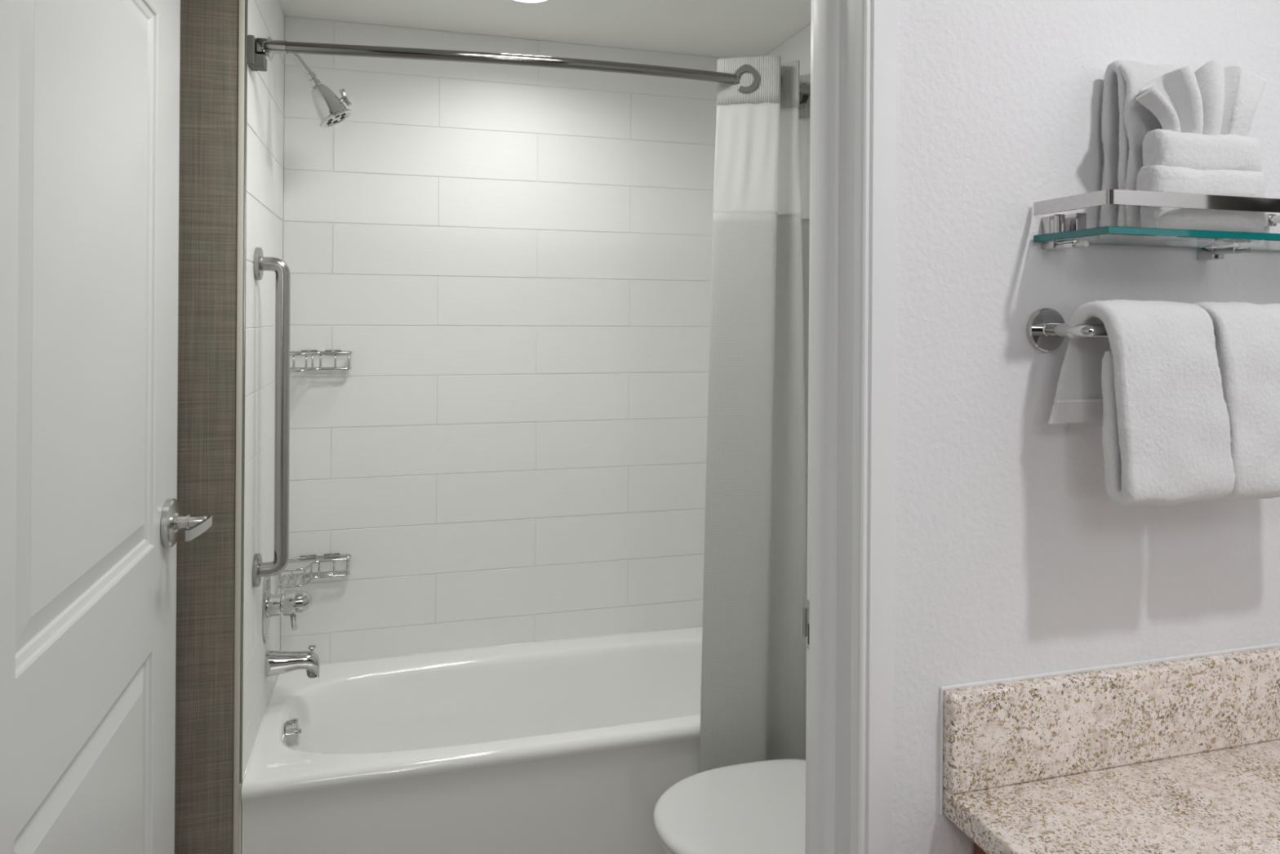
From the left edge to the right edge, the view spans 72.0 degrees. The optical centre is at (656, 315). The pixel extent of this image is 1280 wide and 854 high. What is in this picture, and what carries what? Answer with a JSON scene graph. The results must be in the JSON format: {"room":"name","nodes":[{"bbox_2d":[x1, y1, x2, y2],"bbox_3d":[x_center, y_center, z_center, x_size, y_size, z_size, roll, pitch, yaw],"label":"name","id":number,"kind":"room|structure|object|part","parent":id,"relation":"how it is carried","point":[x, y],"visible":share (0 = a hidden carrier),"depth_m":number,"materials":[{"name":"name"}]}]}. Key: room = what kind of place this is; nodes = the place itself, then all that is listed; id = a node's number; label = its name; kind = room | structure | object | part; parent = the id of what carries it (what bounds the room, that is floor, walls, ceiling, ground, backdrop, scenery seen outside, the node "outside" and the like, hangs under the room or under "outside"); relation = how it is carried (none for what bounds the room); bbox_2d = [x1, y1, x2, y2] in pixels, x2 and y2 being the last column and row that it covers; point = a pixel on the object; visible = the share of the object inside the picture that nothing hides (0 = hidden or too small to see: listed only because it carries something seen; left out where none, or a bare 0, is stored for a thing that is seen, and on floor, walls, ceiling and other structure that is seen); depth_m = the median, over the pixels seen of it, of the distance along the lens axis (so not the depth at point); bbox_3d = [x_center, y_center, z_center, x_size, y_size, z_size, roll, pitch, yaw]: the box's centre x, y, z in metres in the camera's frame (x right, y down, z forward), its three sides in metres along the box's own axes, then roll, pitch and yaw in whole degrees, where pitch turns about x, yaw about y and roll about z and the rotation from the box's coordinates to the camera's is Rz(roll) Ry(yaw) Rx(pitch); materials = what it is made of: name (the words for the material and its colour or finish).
{"room":"hotel bathroom","nodes":[
{"label":"hotel bathroom","id":0,"kind":"room"},
{"bbox_2d":[0,0,212,853],"bbox_3d":[-0.833,0.343,1.305,0.168,2.118,0.960,0,0,-16],"label":"door","id":1,"kind":"structure","parent":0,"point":[91,519],"depth_m":1.27,"materials":[{"name":"white paint"}]},
{"bbox_3d":[-0.849,0.877,1.308,0.027,0.435,0.503,0,0,-16],"label":"raised panel","id":2,"kind":"part","parent":1,"relation":"part of","materials":[{"name":"white paint"}]},
{"bbox_3d":[-0.843,-0.065,1.308,0.027,0.864,0.503,0,0,-16],"label":"raised panel","id":3,"kind":"part","parent":1,"relation":"part of","materials":[{"name":"white paint"}]},
{"bbox_3d":[-0.900,0.396,1.697,0.060,0.029,0.029,0,0,-16],"label":"handle","id":4,"kind":"part","parent":1,"relation":"part of","materials":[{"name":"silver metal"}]},
{"bbox_3d":[-0.866,0.402,1.670,0.011,0.025,0.101,0,0,-5],"label":"lever","id":5,"kind":"part","parent":1,"relation":"part of","materials":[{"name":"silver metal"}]},
{"bbox_2d":[174,0,239,853],"bbox_3d":[-1.294,0.240,1.888,0.734,2.341,0.101,0,0,-16],"label":"wall","id":6,"kind":"structure","parent":0,"point":[209,28],"depth_m":1.93,"materials":[{"name":"paper"}]},
{"bbox_2d":[239,0,284,784],"bbox_3d":[-1.063,0.241,2.249,0.120,2.341,0.662,0,0,-16],"label":"wall","id":7,"kind":"structure","parent":0,"point":[265,90],"depth_m":2.18,"materials":[{"name":"white tile"}]},
{"bbox_2d":[232,0,248,853],"bbox_3d":[-0.924,0.267,1.958,0.018,2.291,0.034,0,0,-16],"label":"trim","id":8,"kind":"structure","parent":7,"relation":"attached to","point":[243,4],"depth_m":1.94,"materials":[{"name":"silver"}]},
{"bbox_2d":[252,247,290,586],"bbox_3d":[-0.920,0.241,2.110,0.076,0.809,0.086,0,0,-16],"label":"grab bar","id":9,"kind":"object","parent":7,"relation":"attached to","point":[261,264],"visible":1,"depth_m":2.10,"materials":[{"name":"silver metal"}]},
{"bbox_2d":[262,576,312,643],"bbox_3d":[-0.960,0.749,2.300,0.114,0.198,0.120,0,0,-16],"label":"shower valve","id":10,"kind":"object","parent":7,"relation":"attached to","point":[292,602],"visible":0.91,"depth_m":2.27,"materials":[{"name":"silver metal"}]},
{"bbox_3d":[-0.937,0.787,2.273,0.015,0.038,0.049,0,0,-28],"label":"lever","id":11,"kind":"part","parent":10,"relation":"part of","materials":[{"name":"silver metal"}]},
{"bbox_3d":[-0.941,0.749,2.306,0.074,0.068,0.068,0,0,-16],"label":"knob","id":12,"kind":"part","parent":10,"relation":"part of","materials":[{"name":"silver metal"}]},
{"bbox_2d":[264,644,319,678],"bbox_3d":[-0.960,0.920,2.326,0.131,0.087,0.055,0,0,-16],"label":"tub spout","id":13,"kind":"object","parent":7,"relation":"attached to","point":[277,662],"visible":1,"depth_m":2.31,"materials":[{"name":"silver metal"}]},
{"bbox_2d":[306,669,317,677],"bbox_3d":[-0.914,0.942,2.340,0.034,0.030,0.033,0,0,-16],"label":"outlet","id":14,"kind":"object","parent":13,"relation":"attached to","point":[310,673],"depth_m":2.32,"materials":[{"name":"silver metal"}]},
{"bbox_3d":[-0.915,0.889,2.340,0.021,0.024,0.021,0,0,-16],"label":"diverter knob","id":15,"kind":"part","parent":13,"relation":"part of","materials":[{"name":"silver metal"}]},
{"bbox_2d":[267,36,352,128],"bbox_3d":[-0.903,-0.607,2.301,0.206,0.225,0.091,0,0,-16],"label":"shower fixture","id":16,"kind":"object","parent":7,"relation":"attached to","point":[331,109],"visible":0.87,"depth_m":2.29,"materials":[{"name":"silver metal"}]},
{"bbox_3d":[-0.944,-0.651,2.295,0.125,0.095,0.017,0,0,-16],"label":"arm","id":17,"kind":"part","parent":16,"relation":"part of","materials":[{"name":"silver metal"}]},
{"bbox_3d":[-0.844,-0.518,2.319,0.062,0.036,0.072,0,0,-16],"label":"plate","id":18,"kind":"part","parent":16,"relation":"part of","materials":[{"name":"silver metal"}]},
{"bbox_3d":[-0.823,-0.576,2.328,0.033,0.046,0.020,0,0,-16],"label":"spray lever","id":19,"kind":"part","parent":16,"relation":"part of","materials":[{"name":"silver metal"}]},
{"bbox_2d":[247,35,810,96],"bbox_3d":[-0.190,-0.586,2.159,1.495,0.066,0.137,0,0,-16],"label":"shower curtain rod","id":20,"kind":"object","parent":7,"relation":"attached to","point":[258,49],"visible":0.82,"depth_m":2.04,"materials":[{"name":"silver metal"}]},
{"bbox_2d":[699,55,810,772],"bbox_3d":[0.310,0.320,2.293,0.420,1.942,0.169,0,0,-16],"label":"shower curtain","id":21,"kind":"object","parent":20,"relation":"hanging from","point":[753,702],"visible":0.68,"depth_m":2.21,"materials":[{"name":"white fabric"}]},
{"bbox_3d":[0.339,-0.394,2.302,0.392,0.279,0.128,0,0,-37],"label":"sheer panel","id":22,"kind":"part","parent":21,"relation":"part of","materials":[{"name":"white fabric"}]},
{"bbox_2d":[280,16,725,662],"bbox_3d":[-0.400,0.246,2.855,1.735,2.341,0.130,0,0,-16],"label":"wall","id":23,"kind":"structure","parent":0,"point":[513,264],"depth_m":2.75,"materials":[{"name":"white tile"}]},
{"bbox_2d":[277,552,351,588],"bbox_3d":[-0.989,0.733,2.545,0.198,0.060,0.134,0,0,-16],"label":"basket","id":24,"kind":"object","parent":23,"relation":"attached to","point":[313,575],"visible":0.85,"depth_m":2.57,"materials":[{"name":"silver metal"}]},
{"bbox_3d":[-1.029,0.712,2.599,0.046,0.012,0.007,0,0,-16],"label":"mounting plate","id":25,"kind":"part","parent":24,"relation":"part of","materials":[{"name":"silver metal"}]},
{"bbox_3d":[-0.988,0.759,2.544,0.188,0.006,0.124,0,0,-16],"label":"rail","id":26,"kind":"part","parent":24,"relation":"part of","materials":[{"name":"silver metal"}]},
{"bbox_3d":[-0.987,0.713,2.544,0.195,0.007,0.131,0,0,-16],"label":"rail","id":27,"kind":"part","parent":24,"relation":"part of","materials":[{"name":"silver metal"}]},
{"bbox_3d":[-0.966,0.713,2.618,0.046,0.012,0.007,0,0,-16],"label":"mounting plate","id":28,"kind":"part","parent":24,"relation":"part of","materials":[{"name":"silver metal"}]},
{"bbox_2d":[289,349,352,372],"bbox_3d":[-0.985,0.128,2.545,0.198,0.060,0.134,0,0,-16],"label":"basket","id":29,"kind":"object","parent":23,"relation":"attached to","point":[308,352],"visible":0.77,"depth_m":2.56,"materials":[{"name":"silver metal"}]},
{"bbox_3d":[-0.983,0.154,2.544,0.188,0.006,0.124,0,0,-16],"label":"rail","id":30,"kind":"part","parent":29,"relation":"part of","materials":[{"name":"silver metal"}]},
{"bbox_3d":[-0.983,0.107,2.544,0.195,0.007,0.131,0,0,-16],"label":"rail","id":31,"kind":"part","parent":29,"relation":"part of","materials":[{"name":"silver metal"}]},
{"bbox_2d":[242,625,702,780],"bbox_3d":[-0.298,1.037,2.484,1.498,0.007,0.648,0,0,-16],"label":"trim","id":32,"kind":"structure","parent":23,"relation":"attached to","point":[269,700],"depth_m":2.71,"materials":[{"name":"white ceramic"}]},
{"bbox_2d":[278,0,810,57],"bbox_3d":[-0.438,-0.905,1.893,2.365,0.060,1.950,0,0,-16],"label":"ceiling","id":33,"kind":"structure","parent":0,"point":[721,28],"depth_m":2.59,"materials":[{"name":"white paint"}]},
{"bbox_2d":[507,0,553,4],"bbox_3d":[-0.347,-0.870,2.373,0.164,0.009,0.164,0,0,-16],"label":"recessed light","id":34,"kind":"object","parent":33,"relation":"in","point":[521,2],"visible":1,"depth_m":2.43,"materials":[{"name":"white paint"}]},
{"bbox_2d":[764,24,810,75],"bbox_3d":[0.649,0.253,2.148,0.120,2.341,1.822,0,0,-16],"label":"wall","id":35,"kind":"structure","parent":0,"point":[797,47],"depth_m":2.69,"materials":[{"name":"white paint"}]},
{"bbox_2d":[891,0,1279,853],"bbox_3d":[-0.319,0.257,0.851,2.720,2.320,0.120,0,0,-16],"label":"wall","id":36,"kind":"structure","parent":0,"point":[1014,556],"depth_m":1.00,"materials":[{"name":"white paint"}]},
{"bbox_2d":[802,0,897,853],"bbox_3d":[-0.254,0.320,0.869,1.035,2.195,0.152,0,0,-16],"label":"trim","id":37,"kind":"structure","parent":36,"relation":"attached to","point":[847,615],"depth_m":0.96,"materials":[{"name":"white paint"}]},
{"bbox_3d":[0.182,0.370,1.050,0.004,0.058,0.030,0,0,-16],"label":"strike plate","id":38,"kind":"part","parent":37,"relation":"part of","materials":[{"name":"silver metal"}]},
{"bbox_3d":[0.233,0.338,0.943,0.045,2.165,0.019,0,0,-16],"label":"casing","id":39,"kind":"part","parent":37,"relation":"part of","materials":[{"name":"white paint"}]},
{"bbox_2d":[942,646,1279,794],"bbox_3d":[0.618,0.470,1.055,0.625,0.108,0.020,0,0,-16],"label":"backsplash","id":40,"kind":"structure","parent":36,"relation":"attached to","point":[996,735],"depth_m":1.02,"materials":[{"name":"stone"}]},
{"bbox_2d":[1026,307,1215,351],"bbox_3d":[0.669,0.017,1.040,0.495,0.050,0.076,0,0,-16],"label":"towel bar","id":41,"kind":"object","parent":36,"relation":"attached to","point":[1046,329],"visible":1,"depth_m":1.00,"materials":[{"name":"silver metal"}]},
{"bbox_2d":[1048,299,1235,506],"bbox_3d":[0.527,0.092,0.959,0.174,0.220,0.091,0,0,-16],"label":"hand towel","id":42,"kind":"object","parent":41,"relation":"hanging from","point":[1157,396],"visible":0.98,"depth_m":0.93,"materials":[{"name":"white fabric"}]},
{"bbox_2d":[1192,302,1279,499],"bbox_3d":[0.684,0.094,1.003,0.173,0.220,0.079,0,0,-16],"label":"hand towel","id":43,"kind":"object","parent":41,"relation":"hanging from","point":[1247,338],"visible":0.8,"depth_m":0.96,"materials":[{"name":"white fabric"}]},
{"bbox_2d":[1033,189,1279,260],"bbox_3d":[0.661,-0.098,1.016,0.454,0.060,0.117,0,0,-16],"label":"glass shelf","id":44,"kind":"object","parent":36,"relation":"attached to","point":[1059,231],"visible":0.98,"depth_m":0.95,"materials":[{"name":"clear"}]},
{"bbox_3d":[0.453,-0.104,0.993,0.012,0.020,0.012,0,0,-16],"label":"post","id":45,"kind":"part","parent":44,"relation":"part of","materials":[{"name":"silver metal"}]},
{"bbox_2d":[1098,60,1182,227],"bbox_3d":[0.579,-0.194,1.021,0.124,0.201,0.056,0,0,-16],"label":"bath towel","id":46,"kind":"object","parent":44,"relation":"on","point":[1126,122],"visible":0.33,"depth_m":1.00,"materials":[{"name":"white fabric"}]},
{"bbox_3d":[0.661,-0.086,1.015,0.452,0.008,0.111,0,0,-16],"label":"glass panel","id":47,"kind":"part","parent":44,"relation":"part of","materials":[{"name":"teal glass"}]},
{"bbox_3d":[0.662,-0.120,1.013,0.454,0.015,0.111,0,0,-16],"label":"gallery rail","id":48,"kind":"part","parent":44,"relation":"part of","materials":[{"name":"silver metal"}]},
{"bbox_2d":[1135,59,1266,232],"bbox_3d":[0.603,-0.185,0.973,0.163,0.192,0.051,0,0,-16],"label":"towel","id":49,"kind":"object","parent":44,"relation":"on","point":[1203,145],"visible":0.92,"depth_m":0.96,"materials":[{"name":"white fabric"}]},
{"bbox_3d":[-0.133,1.448,0.158,2.900,0.060,5.400,0,0,-16],"label":"floor","id":50,"kind":"structure","parent":0,"visible":0},
{"bbox_2d":[241,626,702,853],"bbox_3d":[-0.293,1.224,2.469,1.494,0.379,0.673,0,0,-16],"label":"bathtub","id":51,"kind":"object","parent":50,"relation":"on","point":[573,746],"visible":0.7,"depth_m":2.20,"materials":[{"name":"white ceramic"}]},
{"bbox_3d":[-0.930,1.063,2.249,0.035,0.066,0.066,0,0,-16],"label":"overflow plate","id":52,"kind":"part","parent":51,"relation":"part of","materials":[{"name":"silver metal"}]},
{"bbox_2d":[653,759,805,853],"bbox_3d":[0.323,1.038,1.824,0.670,0.768,0.420,0,0,-16],"label":"toilet","id":53,"kind":"object","parent":50,"relation":"on","point":[753,807],"visible":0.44,"depth_m":1.78,"materials":[{"name":"white ceramic"}]},
{"bbox_3d":[0.224,1.036,1.795,0.445,0.022,0.364,0,0,-16],"label":"seat","id":54,"kind":"part","parent":53,"relation":"part of","materials":[{"name":"white"}]},
{"bbox_2d":[973,841,986,853],"bbox_3d":[0.712,0.989,0.793,0.583,0.870,0.573,0,0,-16],"label":"vanity cabinet","id":55,"kind":"object","parent":50,"relation":"on","point":[977,850],"visible":0.02,"depth_m":0.98,"materials":[{"name":"brown wood"}]},
{"bbox_2d":[938,642,1279,853],"bbox_3d":[0.696,0.483,0.786,0.628,0.142,0.580,0,0,-16],"label":"countertop","id":56,"kind":"structure","parent":55,"relation":"on","point":[1179,754],"depth_m":0.98,"materials":[{"name":"stone"}]}
]}

